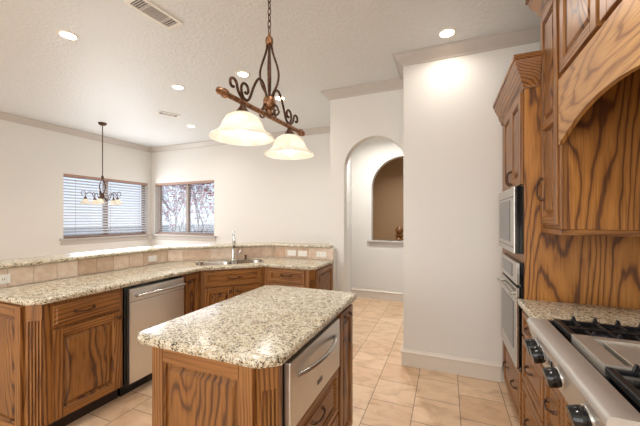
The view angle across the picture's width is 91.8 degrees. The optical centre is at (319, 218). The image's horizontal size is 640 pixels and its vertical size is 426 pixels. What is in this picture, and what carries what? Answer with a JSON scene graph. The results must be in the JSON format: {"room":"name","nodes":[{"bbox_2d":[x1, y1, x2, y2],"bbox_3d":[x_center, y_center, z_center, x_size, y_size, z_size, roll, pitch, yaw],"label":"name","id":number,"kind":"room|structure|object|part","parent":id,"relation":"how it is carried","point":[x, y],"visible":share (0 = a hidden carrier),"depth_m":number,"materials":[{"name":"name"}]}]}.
{"room":"kitchen","nodes":[
{"label":"kitchen","id":0,"kind":"room"},
{"bbox_2d":[0,119,150,259],"bbox_3d":[-5.443,-0.075,2.963,0.160,2.950,8.960,0,0,22],"label":"wall","id":1,"kind":"structure","parent":0,"point":[34,161],"depth_m":5.09,"materials":[{"name":"white paint"}]},
{"bbox_2d":[59,176,148,244],"bbox_3d":[-4.147,-0.155,6.052,0.200,1.230,1.680,0,0,22],"label":"window","id":2,"kind":"structure","parent":1,"relation":"in","point":[70,241],"depth_m":6.05,"materials":[{"name":"beige plastic"}]},
{"bbox_3d":[-4.119,0.405,6.040,0.140,0.110,1.680,0,0,22],"label":"sill","id":3,"kind":"part","parent":2,"relation":"part of","materials":[{"name":"grey"}]},
{"bbox_2d":[63,173,146,237],"bbox_3d":[-4.126,-0.213,6.076,0.070,1.114,1.612,0,0,22],"label":"window blind","id":4,"kind":"object","parent":2,"relation":"attached to","point":[64,175],"visible":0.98,"depth_m":5.96,"materials":[{"name":"white plastic"}]},
{"bbox_3d":[-4.128,0.332,6.077,0.045,0.024,1.592,0,0,22],"label":"rail","id":5,"kind":"part","parent":4,"relation":"part of","materials":[{"name":"brown metal"}]},
{"bbox_2d":[4,246,335,290],"bbox_3d":[-1.339,0.880,3.315,3.083,1.040,0.991,0,0,-33],"label":"wall","id":6,"kind":"structure","parent":0,"point":[334,249],"depth_m":3.69,"materials":[{"name":"white paint"}]},
{"bbox_2d":[0,242,332,268],"bbox_3d":[-1.444,0.343,3.387,3.314,0.030,1.252,0,0,-34],"label":"bar","id":7,"kind":"object","parent":6,"relation":"on","point":[28,261],"visible":1,"depth_m":3.16,"materials":[{"name":"beige stone"}]},
{"bbox_2d":[0,246,332,287],"bbox_3d":[-1.318,0.428,3.261,2.943,0.133,0.889,0,0,-33],"label":"backsplash","id":8,"kind":"structure","parent":6,"relation":"attached to","point":[52,271],"depth_m":3.12,"materials":[{"name":"tile"}]},
{"bbox_2d":[0,274,10,284],"bbox_3d":[-2.265,0.435,2.186,0.009,0.068,0.130,0,0,22],"label":"wall outlet","id":9,"kind":"object","parent":8,"relation":"attached to","point":[6,278],"visible":1,"depth_m":2.22,"materials":[{"name":"white plastic"}]},
{"bbox_2d":[0,276,5,282],"bbox_3d":[-2.254,0.435,2.206,0.003,0.040,0.032,0,0,22],"label":"receptacle","id":10,"kind":"object","parent":9,"relation":"attached to","point":[2,278],"depth_m":2.20,"materials":[{"name":"white plastic"}]},
{"bbox_2d":[148,255,156,262],"bbox_3d":[-1.798,0.435,3.329,0.009,0.068,0.100,0,0,22],"label":"wall outlet","id":11,"kind":"object","parent":8,"relation":"attached to","point":[153,258],"visible":1,"depth_m":3.33,"materials":[{"name":"white plastic"}]},
{"bbox_2d":[287,250,295,255],"bbox_3d":[-0.355,0.435,3.885,0.120,0.068,0.009,0,0,22],"label":"wall outlet","id":12,"kind":"object","parent":8,"relation":"attached to","point":[289,252],"visible":1,"depth_m":3.88,"materials":[{"name":"white plastic"}]},
{"bbox_2d":[298,251,306,255],"bbox_3d":[-0.216,0.435,3.828,0.120,0.068,0.009,0,0,22],"label":"wall outlet","id":13,"kind":"object","parent":8,"relation":"attached to","point":[300,253],"visible":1,"depth_m":3.83,"materials":[{"name":"white plastic"}]},
{"bbox_2d":[317,251,325,256],"bbox_3d":[0.015,0.435,3.733,0.125,0.068,0.009,0,0,22],"label":"wall outlet","id":14,"kind":"object","parent":8,"relation":"attached to","point":[319,254],"visible":1,"depth_m":3.73,"materials":[{"name":"white plastic"}]},
{"bbox_2d":[151,133,329,245],"bbox_3d":[-1.654,-0.075,6.123,4.460,2.950,0.160,0,0,22],"label":"wall","id":15,"kind":"structure","parent":0,"point":[259,197],"depth_m":5.84,"materials":[{"name":"white paint"}]},
{"bbox_2d":[0,111,329,152],"bbox_3d":[-3.380,-1.502,2.010,4.380,0.095,8.760,0,0,22],"label":"trim","id":16,"kind":"structure","parent":15,"relation":"attached to","point":[3,116],"depth_m":5.59,"materials":[{"name":"grey paint"}]},
{"bbox_2d":[151,183,215,240],"bbox_3d":[-2.868,-0.155,6.588,1.760,1.230,0.200,0,0,22],"label":"window","id":17,"kind":"structure","parent":15,"relation":"in","point":[188,190],"depth_m":6.62,"materials":[{"name":"beige plastic"}]},
{"bbox_3d":[-2.880,0.405,6.560,1.760,0.110,0.140,0,0,22],"label":"sill","id":18,"kind":"part","parent":17,"relation":"part of","materials":[{"name":"grey wood"}]},
{"bbox_2d":[155,180,213,234],"bbox_3d":[-2.872,-0.213,6.578,1.632,1.114,0.070,0,0,22],"label":"window blind","id":19,"kind":"object","parent":17,"relation":"attached to","point":[206,181],"visible":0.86,"depth_m":6.54,"materials":[{"name":"white painted wood"}]},
{"bbox_3d":[-2.871,0.332,6.580,1.612,0.024,0.045,0,0,22],"label":"rail","id":20,"kind":"part","parent":19,"relation":"part of","materials":[{"name":"white wood"}]},
{"bbox_2d":[0,0,540,158],"bbox_3d":[-0.727,-1.600,3.107,8.900,0.100,12.800,0,0,22],"label":"ceiling","id":21,"kind":"structure","parent":0,"point":[123,66],"depth_m":2.90,"materials":[{"name":"white paint"}]},
{"bbox_2d":[56,29,79,39],"bbox_3d":[-2.131,-1.546,2.622,0.157,0.008,0.157,0,0,22],"label":"recessed light","id":22,"kind":"object","parent":21,"relation":"in","point":[65,34],"visible":1,"depth_m":2.61,"materials":[{"name":"white glass"}]},
{"bbox_2d":[80,122,121,204],"bbox_3d":[-3.555,-0.889,5.059,0.562,1.320,0.572,0,0,22],"label":"chandelier","id":23,"kind":"object","parent":21,"relation":"hanging from","point":[100,199],"visible":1,"depth_m":5.04,"materials":[{"name":"brown metal"}]},
{"bbox_3d":[-3.699,-0.270,4.889,0.148,0.081,0.148,0,0,22],"label":"lamp shade","id":24,"kind":"part","parent":23,"relation":"part of","materials":[{"name":"white glass"}]},
{"bbox_3d":[-3.439,-0.270,4.849,0.148,0.081,0.148,0,0,22],"label":"lamp shade","id":25,"kind":"part","parent":23,"relation":"part of","materials":[{"name":"white glass"}]},
{"bbox_3d":[-3.542,-1.090,5.048,0.013,0.840,0.013,0,0,45],"label":"rod","id":26,"kind":"part","parent":23,"relation":"part of","materials":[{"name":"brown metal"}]},
{"bbox_3d":[-3.321,-0.270,5.084,0.148,0.081,0.148,0,0,22],"label":"lamp shade","id":27,"kind":"part","parent":23,"relation":"part of","materials":[{"name":"white glass"}]},
{"bbox_2d":[124,0,182,29],"bbox_3d":[-1.243,-1.545,2.335,0.170,0.010,0.360,0,0,28],"label":"ceiling vent","id":28,"kind":"object","parent":21,"relation":"in","point":[147,8],"visible":1,"depth_m":2.33,"materials":[{"name":"white plastic"}]},
{"bbox_2d":[156,110,180,117],"bbox_3d":[-2.253,-1.545,4.607,0.300,0.010,0.150,0,0,-40],"label":"ceiling vent","id":29,"kind":"object","parent":21,"relation":"in","point":[158,112],"visible":1,"depth_m":4.60,"materials":[{"name":"white plastic"}]},
{"bbox_2d":[171,84,184,89],"bbox_3d":[-1.677,-1.546,3.660,0.157,0.008,0.157,0,0,22],"label":"recessed light","id":30,"kind":"object","parent":21,"relation":"in","point":[175,86],"visible":1,"depth_m":3.65,"materials":[{"name":"white glass"}]},
{"bbox_2d":[235,71,249,76],"bbox_3d":[-0.827,-1.546,3.330,0.157,0.008,0.157,0,0,22],"label":"recessed light","id":31,"kind":"object","parent":21,"relation":"in","point":[238,73],"visible":1,"depth_m":3.32,"materials":[{"name":"white plastic"}]},
{"bbox_2d":[209,0,313,159],"bbox_3d":[-0.273,-0.965,1.681,0.302,1.170,0.797,0,0,25],"label":"pendant light","id":32,"kind":"object","parent":21,"relation":"hanging from","point":[241,127],"visible":1,"depth_m":1.61,"materials":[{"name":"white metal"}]},
{"bbox_3d":[-0.369,-0.441,1.478,0.302,0.122,0.302,0,0,25],"label":"lamp shade","id":33,"kind":"part","parent":32,"relation":"part of","materials":[{"name":"white glass"}]},
{"bbox_3d":[-0.369,-0.439,1.478,0.062,0.110,0.062,0,0,25],"label":"bulb","id":34,"kind":"part","parent":32,"relation":"part of","materials":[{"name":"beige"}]},
{"bbox_3d":[-0.345,-0.642,1.529,0.013,0.170,0.298,0,0,25],"label":"scroll arm","id":35,"kind":"part","parent":32,"relation":"part of","materials":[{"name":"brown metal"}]},
{"bbox_3d":[-0.304,-0.800,1.677,0.051,0.311,0.012,0,0,-3],"label":"cage rod","id":36,"kind":"part","parent":32,"relation":"part of","materials":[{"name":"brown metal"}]},
{"bbox_3d":[-0.273,-0.800,1.649,0.011,0.311,0.051,0,0,-3],"label":"cage rod","id":37,"kind":"part","parent":32,"relation":"part of","materials":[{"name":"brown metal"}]},
{"bbox_3d":[-0.274,-0.968,1.679,0.044,0.065,0.044,0,0,25],"label":"knob","id":38,"kind":"part","parent":32,"relation":"part of","materials":[{"name":"orange metal"}]},
{"bbox_3d":[-0.274,-1.256,1.679,0.018,0.524,0.018,0,0,-20],"label":"chain","id":39,"kind":"part","parent":32,"relation":"part of","materials":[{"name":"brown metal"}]},
{"bbox_3d":[-0.276,-0.800,1.709,0.011,0.311,0.051,0,0,-3],"label":"cage rod","id":40,"kind":"part","parent":32,"relation":"part of","materials":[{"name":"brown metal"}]},
{"bbox_3d":[-0.244,-0.800,1.681,0.051,0.311,0.012,0,0,-3],"label":"cage rod","id":41,"kind":"part","parent":32,"relation":"part of","materials":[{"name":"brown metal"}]},
{"bbox_3d":[-0.204,-0.642,1.829,0.013,0.170,0.298,0,0,25],"label":"scroll arm","id":42,"kind":"part","parent":32,"relation":"part of","materials":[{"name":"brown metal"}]},
{"bbox_3d":[-0.185,-0.441,1.869,0.302,0.122,0.302,0,0,25],"label":"lamp shade","id":43,"kind":"part","parent":32,"relation":"part of","materials":[{"name":"white glass"}]},
{"bbox_3d":[-0.185,-0.439,1.869,0.062,0.110,0.062,0,0,25],"label":"bulb","id":44,"kind":"part","parent":32,"relation":"part of","materials":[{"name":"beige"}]},
{"bbox_2d":[274,96,285,100],"bbox_3d":[-0.515,-1.546,3.994,0.157,0.008,0.157,0,0,22],"label":"recessed light","id":45,"kind":"object","parent":21,"relation":"in","point":[275,97],"visible":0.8,"depth_m":3.98,"materials":[{"name":"white plastic"}]},
{"bbox_2d":[437,27,456,37],"bbox_3d":[1.061,-1.546,2.591,0.157,0.008,0.157,0,0,22],"label":"recessed light","id":46,"kind":"object","parent":21,"relation":"in","point":[447,32],"visible":1,"depth_m":2.58,"materials":[{"name":"white plastic"}]},
{"bbox_2d":[66,297,519,425],"bbox_3d":[-0.727,1.460,3.107,8.900,0.120,12.800,0,0,22],"label":"floor","id":47,"kind":"structure","parent":0,"point":[386,392],"depth_m":2.45,"materials":[{"name":"beige tile"}]},
{"bbox_2d":[0,288,122,425],"bbox_3d":[-1.890,0.966,2.228,0.654,0.868,0.588,0,0,22],"label":"base cabinet","id":48,"kind":"object","parent":47,"relation":"on","point":[61,362],"visible":0.97,"depth_m":1.99,"materials":[{"name":"brown wood"}]},
{"bbox_3d":[-2.060,0.936,1.990,0.520,0.788,0.020,0,0,22],"label":"panel","id":49,"kind":"part","parent":48,"relation":"part of","materials":[{"name":"brown wood"}]},
{"bbox_3d":[-1.758,0.966,1.914,0.078,0.868,0.034,0,0,-23],"label":"corner post","id":50,"kind":"part","parent":48,"relation":"part of","materials":[{"name":"brown wood"}]},
{"bbox_3d":[-1.599,0.622,2.121,0.031,0.024,0.140,0,0,22],"label":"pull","id":51,"kind":"part","parent":48,"relation":"part of","materials":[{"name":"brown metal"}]},
{"bbox_3d":[-1.609,0.625,2.166,0.020,0.140,0.436,0,0,22],"label":"drawer","id":52,"kind":"part","parent":48,"relation":"part of","materials":[{"name":"brown wood"}]},
{"bbox_3d":[-1.609,0.998,2.166,0.020,0.575,0.436,0,0,22],"label":"door","id":53,"kind":"part","parent":48,"relation":"part of","materials":[{"name":"brown wood"}]},
{"bbox_2d":[0,257,333,305],"bbox_3d":[-1.074,0.513,2.880,1.689,0.037,2.407,0,0,22],"label":"countertop","id":54,"kind":"structure","parent":48,"relation":"on","point":[40,293],"depth_m":2.58,"materials":[{"name":"beige stone"}]},
{"bbox_2d":[195,259,264,265],"bbox_3d":[-1.012,0.600,3.512,0.739,0.201,0.344,0,0,-23],"label":"sink","id":55,"kind":"object","parent":54,"relation":"in","point":[247,260],"visible":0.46,"depth_m":3.63,"materials":[{"name":"silver metal"}]},
{"bbox_3d":[-1.176,0.600,3.444,0.375,0.201,0.335,0,0,-23],"label":"bowl","id":56,"kind":"part","parent":55,"relation":"part of","materials":[{"name":"silver metal"}]},
{"bbox_3d":[-0.830,0.600,3.588,0.335,0.201,0.335,0,0,-23],"label":"bowl","id":57,"kind":"part","parent":55,"relation":"part of","materials":[{"name":"silver metal"}]},
{"bbox_2d":[231,231,240,259],"bbox_3d":[-1.001,0.322,3.709,0.119,0.346,0.136,0,0,-23],"label":"kitchen faucet","id":58,"kind":"object","parent":54,"relation":"on","point":[233,232],"visible":1,"depth_m":3.72,"materials":[{"name":"silver metal"}]},
{"bbox_2d":[117,275,185,396],"bbox_3d":[-1.632,0.969,2.764,0.646,0.863,0.570,0,0,22],"label":"dishwasher","id":59,"kind":"object","parent":47,"relation":"on","point":[147,305],"visible":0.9,"depth_m":2.52,"materials":[{"name":"silver metal"}]},
{"bbox_3d":[-1.355,0.610,2.656,0.052,0.022,0.480,0,0,22],"label":"handle","id":60,"kind":"part","parent":59,"relation":"part of","materials":[{"name":"silver metal"}]},
{"bbox_2d":[182,271,199,314],"bbox_3d":[-1.496,0.966,3.138,0.614,0.868,0.219,0,0,22],"label":"base cabinet","id":61,"kind":"object","parent":47,"relation":"on","point":[192,280],"visible":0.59,"depth_m":3.03,"materials":[{"name":"brown wood"}]},
{"bbox_2d":[200,267,264,308],"bbox_3d":[-0.999,0.966,3.480,0.663,0.868,0.554,0,0,-23],"label":"base cabinet","id":62,"kind":"object","parent":47,"relation":"on","point":[216,286],"visible":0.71,"depth_m":3.23,"materials":[{"name":"brown wood"}]},
{"bbox_3d":[-1.045,1.000,3.208,0.289,0.570,0.020,0,0,-23],"label":"door","id":63,"kind":"part","parent":62,"relation":"part of","materials":[{"name":"brown wood"}]},
{"bbox_3d":[-0.908,0.625,3.265,0.585,0.150,0.020,0,0,-23],"label":"drawer","id":64,"kind":"part","parent":62,"relation":"part of","materials":[{"name":"brown wood"}]},
{"bbox_3d":[-0.772,1.000,3.322,0.289,0.570,0.020,0,0,-23],"label":"door","id":65,"kind":"part","parent":62,"relation":"part of","materials":[{"name":"brown wood"}]},
{"bbox_2d":[152,304,352,425],"bbox_3d":[-0.245,0.966,1.672,0.711,0.868,1.021,0,0,22],"label":"kitchen island","id":66,"kind":"object","parent":47,"relation":"on","point":[188,390],"depth_m":1.26,"materials":[{"name":"brown wood"}]},
{"bbox_3d":[-0.474,0.918,1.225,0.505,0.763,0.020,0,0,22],"label":"panel","id":67,"kind":"part","parent":66,"relation":"part of","materials":[{"name":"brown wood"}]},
{"bbox_2d":[137,285,356,368],"bbox_3d":[-0.278,0.513,1.697,0.710,0.037,1.100,0,0,22],"label":"island countertop","id":68,"kind":"structure","parent":66,"relation":"on","point":[264,326],"depth_m":1.43,"materials":[{"name":"beige stone"}]},
{"bbox_3d":[-0.193,0.966,1.155,0.072,0.868,0.034,0,0,-23],"label":"corner post","id":69,"kind":"part","parent":66,"relation":"part of","materials":[{"name":"brown wood"}]},
{"bbox_3d":[-0.006,0.686,1.461,0.108,0.297,0.606,0,0,22],"label":"warming drawer","id":70,"kind":"part","parent":66,"relation":"part of","materials":[{"name":"silver metal"}]},
{"bbox_3d":[-0.018,0.963,1.472,0.020,0.245,0.590,0,0,22],"label":"drawer","id":71,"kind":"part","parent":66,"relation":"part of","materials":[{"name":"brown wood"}]},
{"bbox_3d":[0.017,0.632,1.452,0.059,0.020,0.458,0,0,22],"label":"handle","id":72,"kind":"part","parent":66,"relation":"part of","materials":[{"name":"silver metal"}]},
{"bbox_3d":[0.002,0.927,1.453,0.031,0.024,0.140,0,0,22],"label":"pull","id":73,"kind":"part","parent":66,"relation":"part of","materials":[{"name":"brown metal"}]},
{"bbox_3d":[-0.018,1.192,1.472,0.020,0.185,0.590,0,0,22],"label":"drawer","id":74,"kind":"part","parent":66,"relation":"part of","materials":[{"name":"brown wood"}]},
{"bbox_3d":[0.155,0.943,1.896,0.020,0.775,0.247,0,0,22],"label":"door","id":75,"kind":"part","parent":66,"relation":"part of","materials":[{"name":"brown wood"}]},
{"bbox_3d":[0.180,0.592,1.888,0.031,0.024,0.110,0,0,22],"label":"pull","id":76,"kind":"part","parent":66,"relation":"part of","materials":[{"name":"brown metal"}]},
{"bbox_2d":[265,264,332,289],"bbox_3d":[-0.236,0.966,3.512,0.600,0.868,0.589,0,0,22],"label":"base cabinet","id":77,"kind":"object","parent":47,"relation":"on","point":[321,278],"visible":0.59,"depth_m":3.30,"materials":[{"name":"brown wood"}]},
{"bbox_3d":[-0.356,0.615,3.289,0.430,0.130,0.020,0,0,22],"label":"drawer","id":78,"kind":"part","parent":77,"relation":"part of","materials":[{"name":"brown wood"}]},
{"bbox_3d":[-0.356,0.990,3.289,0.430,0.590,0.020,0,0,22],"label":"door","id":79,"kind":"part","parent":77,"relation":"part of","materials":[{"name":"brown wood"}]},
{"bbox_3d":[-0.084,0.916,3.219,0.062,0.768,0.034,0,0,-23],"label":"corner post","id":80,"kind":"part","parent":77,"relation":"part of","materials":[{"name":"brown wood"}]},
{"bbox_3d":[0.053,0.921,3.455,0.020,0.758,0.475,0,0,22],"label":"panel","id":81,"kind":"part","parent":77,"relation":"part of","materials":[{"name":"brown wood"}]},
{"bbox_2d":[522,310,543,425],"bbox_3d":[1.384,0.966,1.573,0.594,0.868,0.476,0,0,22],"label":"base cabinet","id":82,"kind":"object","parent":47,"relation":"on","point":[532,374],"visible":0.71,"depth_m":1.69,"materials":[{"name":"brown wood"}]},
{"bbox_3d":[1.124,0.612,1.679,0.031,0.024,0.120,0,0,22],"label":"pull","id":83,"kind":"part","parent":82,"relation":"part of","materials":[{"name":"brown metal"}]},
{"bbox_3d":[1.124,0.824,1.679,0.031,0.024,0.120,0,0,22],"label":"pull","id":84,"kind":"part","parent":82,"relation":"part of","materials":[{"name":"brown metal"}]},
{"bbox_3d":[1.145,0.625,1.665,0.020,0.140,0.436,0,0,22],"label":"drawer","id":85,"kind":"part","parent":82,"relation":"part of","materials":[{"name":"brown wood"}]},
{"bbox_3d":[1.145,1.133,1.665,0.020,0.305,0.436,0,0,22],"label":"drawer","id":86,"kind":"part","parent":82,"relation":"part of","materials":[{"name":"brown wood"}]},
{"bbox_2d":[518,299,639,326],"bbox_3d":[1.391,0.511,1.571,0.581,0.042,0.477,0,0,22],"label":"countertop","id":87,"kind":"structure","parent":82,"relation":"on","point":[549,310],"depth_m":1.61,"materials":[{"name":"beige stone"}]},
{"bbox_2d":[524,316,639,425],"bbox_3d":[1.109,0.547,0.991,0.659,0.218,0.795,0,0,22],"label":"gas rangetop","id":88,"kind":"object","parent":87,"relation":"on","point":[595,366],"visible":1,"depth_m":1.03,"materials":[{"name":"silver metal"}]},
{"bbox_3d":[0.939,0.571,1.377,0.051,0.071,0.068,0,0,22],"label":"control knob","id":89,"kind":"part","parent":88,"relation":"part of","materials":[{"name":"black plastic"}]},
{"bbox_3d":[0.907,0.571,1.298,0.051,0.071,0.068,0,0,22],"label":"control knob","id":90,"kind":"part","parent":88,"relation":"part of","materials":[{"name":"black plastic"}]},
{"bbox_3d":[0.831,0.571,1.113,0.051,0.071,0.068,0,0,22],"label":"control knob","id":91,"kind":"part","parent":88,"relation":"part of","materials":[{"name":"black plastic"}]},
{"bbox_3d":[0.738,0.571,0.886,0.051,0.071,0.068,0,0,22],"label":"control knob","id":92,"kind":"part","parent":88,"relation":"part of","materials":[{"name":"black plastic"}]},
{"bbox_3d":[1.166,0.470,0.992,0.503,0.036,0.276,0,0,22],"label":"griddle frame","id":93,"kind":"part","parent":88,"relation":"part of","materials":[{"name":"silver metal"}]},
{"bbox_3d":[1.165,0.478,1.263,0.110,0.020,0.110,0,0,22],"label":"burner","id":94,"kind":"part","parent":88,"relation":"part of","materials":[{"name":"black metal"}]},
{"bbox_3d":[1.192,0.473,0.969,0.396,0.027,0.227,0,0,22],"label":"griddle plate","id":95,"kind":"part","parent":88,"relation":"part of","materials":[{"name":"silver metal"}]},
{"bbox_2d":[543,379,571,425],"bbox_3d":[1.141,1.029,0.980,0.594,0.742,0.799,0,0,22],"label":"base cabinet","id":96,"kind":"object","parent":47,"relation":"on","point":[554,402],"visible":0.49,"depth_m":1.31,"materials":[{"name":"brown wood"}]},
{"bbox_3d":[0.981,0.806,1.331,0.031,0.024,0.120,0,0,22],"label":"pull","id":97,"kind":"part","parent":96,"relation":"part of","materials":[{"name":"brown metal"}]},
{"bbox_3d":[1.005,0.820,1.321,0.020,0.290,0.251,0,0,22],"label":"drawer","id":98,"kind":"part","parent":96,"relation":"part of","materials":[{"name":"brown wood"}]},
{"bbox_3d":[0.905,0.820,1.078,0.020,0.290,0.251,0,0,22],"label":"drawer","id":99,"kind":"part","parent":96,"relation":"part of","materials":[{"name":"brown wood"}]},
{"bbox_2d":[493,50,639,425],"bbox_3d":[1.608,0.212,2.147,0.614,2.375,0.897,0,0,22],"label":"tall cabinet","id":100,"kind":"object","parent":47,"relation":"on","point":[590,270],"visible":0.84,"depth_m":1.86,"materials":[{"name":"brown wood"}]},
{"bbox_3d":[1.418,-0.495,2.332,0.020,0.570,0.300,0,0,22],"label":"door","id":101,"kind":"part","parent":100,"relation":"part of","materials":[{"name":"brown wood"}]},
{"bbox_3d":[1.325,-0.280,2.169,0.034,0.110,0.019,0,0,34],"label":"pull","id":102,"kind":"part","parent":100,"relation":"part of","materials":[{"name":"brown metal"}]},
{"bbox_2d":[497,253,523,370],"bbox_3d":[1.334,0.610,2.202,0.077,0.670,0.603,0,0,22],"label":"wall oven","id":103,"kind":"object","parent":100,"relation":"in","point":[511,281],"visible":1,"depth_m":2.03,"materials":[{"name":"silver metal"}]},
{"bbox_3d":[1.308,0.475,2.190,0.037,0.024,0.505,0,0,22],"label":"handle","id":104,"kind":"part","parent":103,"relation":"part of","materials":[{"name":"silver metal"}]},
{"bbox_3d":[1.345,0.686,2.204,0.023,0.508,0.591,0,0,22],"label":"door","id":105,"kind":"part","parent":103,"relation":"part of","materials":[{"name":"silver metal"}]},
{"bbox_3d":[1.345,0.345,2.201,0.021,0.140,0.597,0,0,22],"label":"control panel","id":106,"kind":"part","parent":103,"relation":"part of","materials":[{"name":"silver metal"}]},
{"bbox_2d":[499,186,522,253],"bbox_3d":[1.350,0.011,2.211,0.054,0.422,0.605,0,0,22],"label":"microwave oven","id":107,"kind":"object","parent":100,"relation":"in","point":[510,200],"visible":1,"depth_m":2.01,"materials":[{"name":"silver metal"}]},
{"bbox_3d":[1.361,1.120,2.193,0.020,0.330,0.600,0,0,22],"label":"drawer","id":108,"kind":"part","parent":100,"relation":"part of","materials":[{"name":"brown wood"}]},
{"bbox_3d":[1.303,-0.495,2.051,0.020,0.570,0.294,0,0,22],"label":"door","id":109,"kind":"part","parent":100,"relation":"part of","materials":[{"name":"brown wood"}]},
{"bbox_3d":[1.390,-0.882,2.236,0.143,0.185,0.897,0,0,22],"label":"crown moulding","id":110,"kind":"part","parent":100,"relation":"part of","materials":[{"name":"brown wood"}]},
{"bbox_3d":[1.502,0.280,1.794,0.543,2.240,0.020,0,0,22],"label":"panel","id":111,"kind":"part","parent":100,"relation":"part of","materials":[{"name":"brown wood"}]},
{"bbox_2d":[347,154,351,291],"bbox_3d":[0.300,-0.075,4.758,0.237,2.950,1.720,0,0,10],"label":"wall","id":112,"kind":"structure","parent":0,"point":[349,166],"depth_m":5.13,"materials":[{"name":"white paint"}]},
{"bbox_2d":[330,89,402,291],"bbox_3d":[0.625,-0.075,3.678,1.030,2.950,0.120,0,0,22],"label":"wall","id":113,"kind":"structure","parent":0,"point":[355,120],"depth_m":3.75,"materials":[{"name":"white paint"}]},
{"bbox_2d":[321,78,402,100],"bbox_3d":[0.595,-1.502,3.836,1.035,0.095,0.570,0,0,22],"label":"trim","id":114,"kind":"structure","parent":113,"relation":"attached to","point":[396,83],"depth_m":3.61,"materials":[{"name":"grey paint"}]},
{"bbox_2d":[352,138,402,291],"bbox_3d":[2.304,-0.075,4.903,4.450,2.950,0.120,0,0,22],"label":"wall","id":115,"kind":"structure","parent":0,"point":[373,267],"depth_m":5.43,"materials":[{"name":"white paint"}]},
{"bbox_2d":[351,288,402,301],"bbox_3d":[2.401,1.323,4.784,3.980,0.155,0.026,0,0,22],"label":"baseboard","id":116,"kind":"structure","parent":115,"relation":"attached to","point":[361,293],"depth_m":5.35,"materials":[{"name":"beige"}]},
{"bbox_2d":[367,240,402,246],"bbox_3d":[1.419,0.427,5.262,1.220,0.095,0.185,0,0,22],"label":"trim","id":117,"kind":"structure","parent":115,"relation":"attached to","point":[371,242],"depth_m":5.31,"materials":[{"name":"grey"}]},
{"bbox_2d":[395,226,402,239],"bbox_3d":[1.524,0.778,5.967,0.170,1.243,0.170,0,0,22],"label":"figurine","id":118,"kind":"object","parent":117,"relation":"on","point":[399,230],"visible":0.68,"depth_m":5.91,"materials":[{"name":"brown wood"}]},
{"bbox_2d":[373,158,402,239],"bbox_3d":[2.654,-0.075,6.353,4.900,2.950,2.830,0,0,22],"label":"wall","id":119,"kind":"structure","parent":0,"point":[388,183],"depth_m":8.12,"materials":[{"name":"beige paint"}]},
{"bbox_2d":[403,42,539,381],"bbox_3d":[1.612,-0.075,2.987,1.490,2.950,0.650,0,0,22],"label":"wall","id":120,"kind":"structure","parent":0,"point":[452,129],"depth_m":2.80,"materials":[{"name":"white paint"}]},
{"bbox_2d":[400,345,501,381],"bbox_3d":[1.260,1.323,3.052,0.841,0.155,0.556,0,0,22],"label":"baseboard","id":121,"kind":"structure","parent":120,"relation":"attached to","point":[474,368],"depth_m":2.79,"materials":[{"name":"beige wood"}]},
{"bbox_2d":[392,25,539,79],"bbox_3d":[1.475,-1.502,2.930,1.460,0.095,0.620,0,0,22],"label":"trim","id":122,"kind":"structure","parent":120,"relation":"attached to","point":[527,35],"depth_m":2.71,"materials":[{"name":"grey"}]},
{"bbox_3d":[0.825,-0.075,-0.743,0.120,2.950,6.850,0,0,22],"label":"wall","id":123,"kind":"structure","parent":0,"visible":0},
{"bbox_2d":[525,0,639,236],"bbox_3d":[1.207,-0.642,1.049,0.525,1.455,1.735,0,0,22],"label":"upper cabinet","id":124,"kind":"object","parent":123,"relation":"attached to","point":[589,179],"visible":1,"depth_m":1.47,"materials":[{"name":"brown wood"}]},
{"bbox_3d":[1.207,-1.278,1.049,0.525,0.185,1.735,0,0,22],"label":"crown moulding","id":125,"kind":"part","parent":124,"relation":"part of","materials":[{"name":"brown wood"}]},
{"bbox_3d":[1.282,-0.170,1.814,0.034,0.140,0.019,0,0,34],"label":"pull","id":126,"kind":"part","parent":124,"relation":"part of","materials":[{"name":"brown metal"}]},
{"bbox_3d":[1.266,-0.573,1.708,0.020,1.215,0.289,0,0,22],"label":"door","id":127,"kind":"part","parent":124,"relation":"part of","materials":[{"name":"brown wood"}]},
{"bbox_3d":[1.115,-0.948,1.340,0.020,0.465,0.405,0,0,22],"label":"door","id":128,"kind":"part","parent":124,"relation":"part of","materials":[{"name":"brown wood"}]},
{"bbox_3d":[1.427,-0.317,1.454,0.425,0.743,0.012,0,0,22],"label":"panel","id":129,"kind":"part","parent":124,"relation":"part of","materials":[{"name":"brown wood"}]},
{"bbox_3d":[0.950,-0.948,0.937,0.020,0.465,0.405,0,0,22],"label":"door","id":130,"kind":"part","parent":124,"relation":"part of","materials":[{"name":"brown wood"}]},
{"label":"outside","id":131,"kind":"structure","parent":0,"visible":0},
{"bbox_2d":[63,224,213,235],"bbox_3d":[-3.573,1.610,17.670,100.000,0.180,90.000,0,0,22],"label":"ground","id":132,"kind":"structure","parent":131,"point":[206,226],"depth_m":42.08,"materials":[{"name":"beige"}]},
{"bbox_2d":[162,184,205,231],"bbox_3d":[-5.456,-0.797,12.801,3.188,4.643,3.022,0,0,-21],"label":"tree","id":133,"kind":"object","parent":132,"relation":"on","point":[172,201],"visible":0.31,"depth_m":12.76,"materials":[{"name":"grey plant"}]},
{"bbox_2d":[162,183,213,232],"bbox_3d":[-3.995,-0.275,8.950,3.270,3.605,2.170,0,0,-26],"label":"tree","id":134,"kind":"object","parent":132,"relation":"on","point":[199,197],"visible":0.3,"depth_m":9.00,"materials":[{"name":"grey plant"}]}
]}

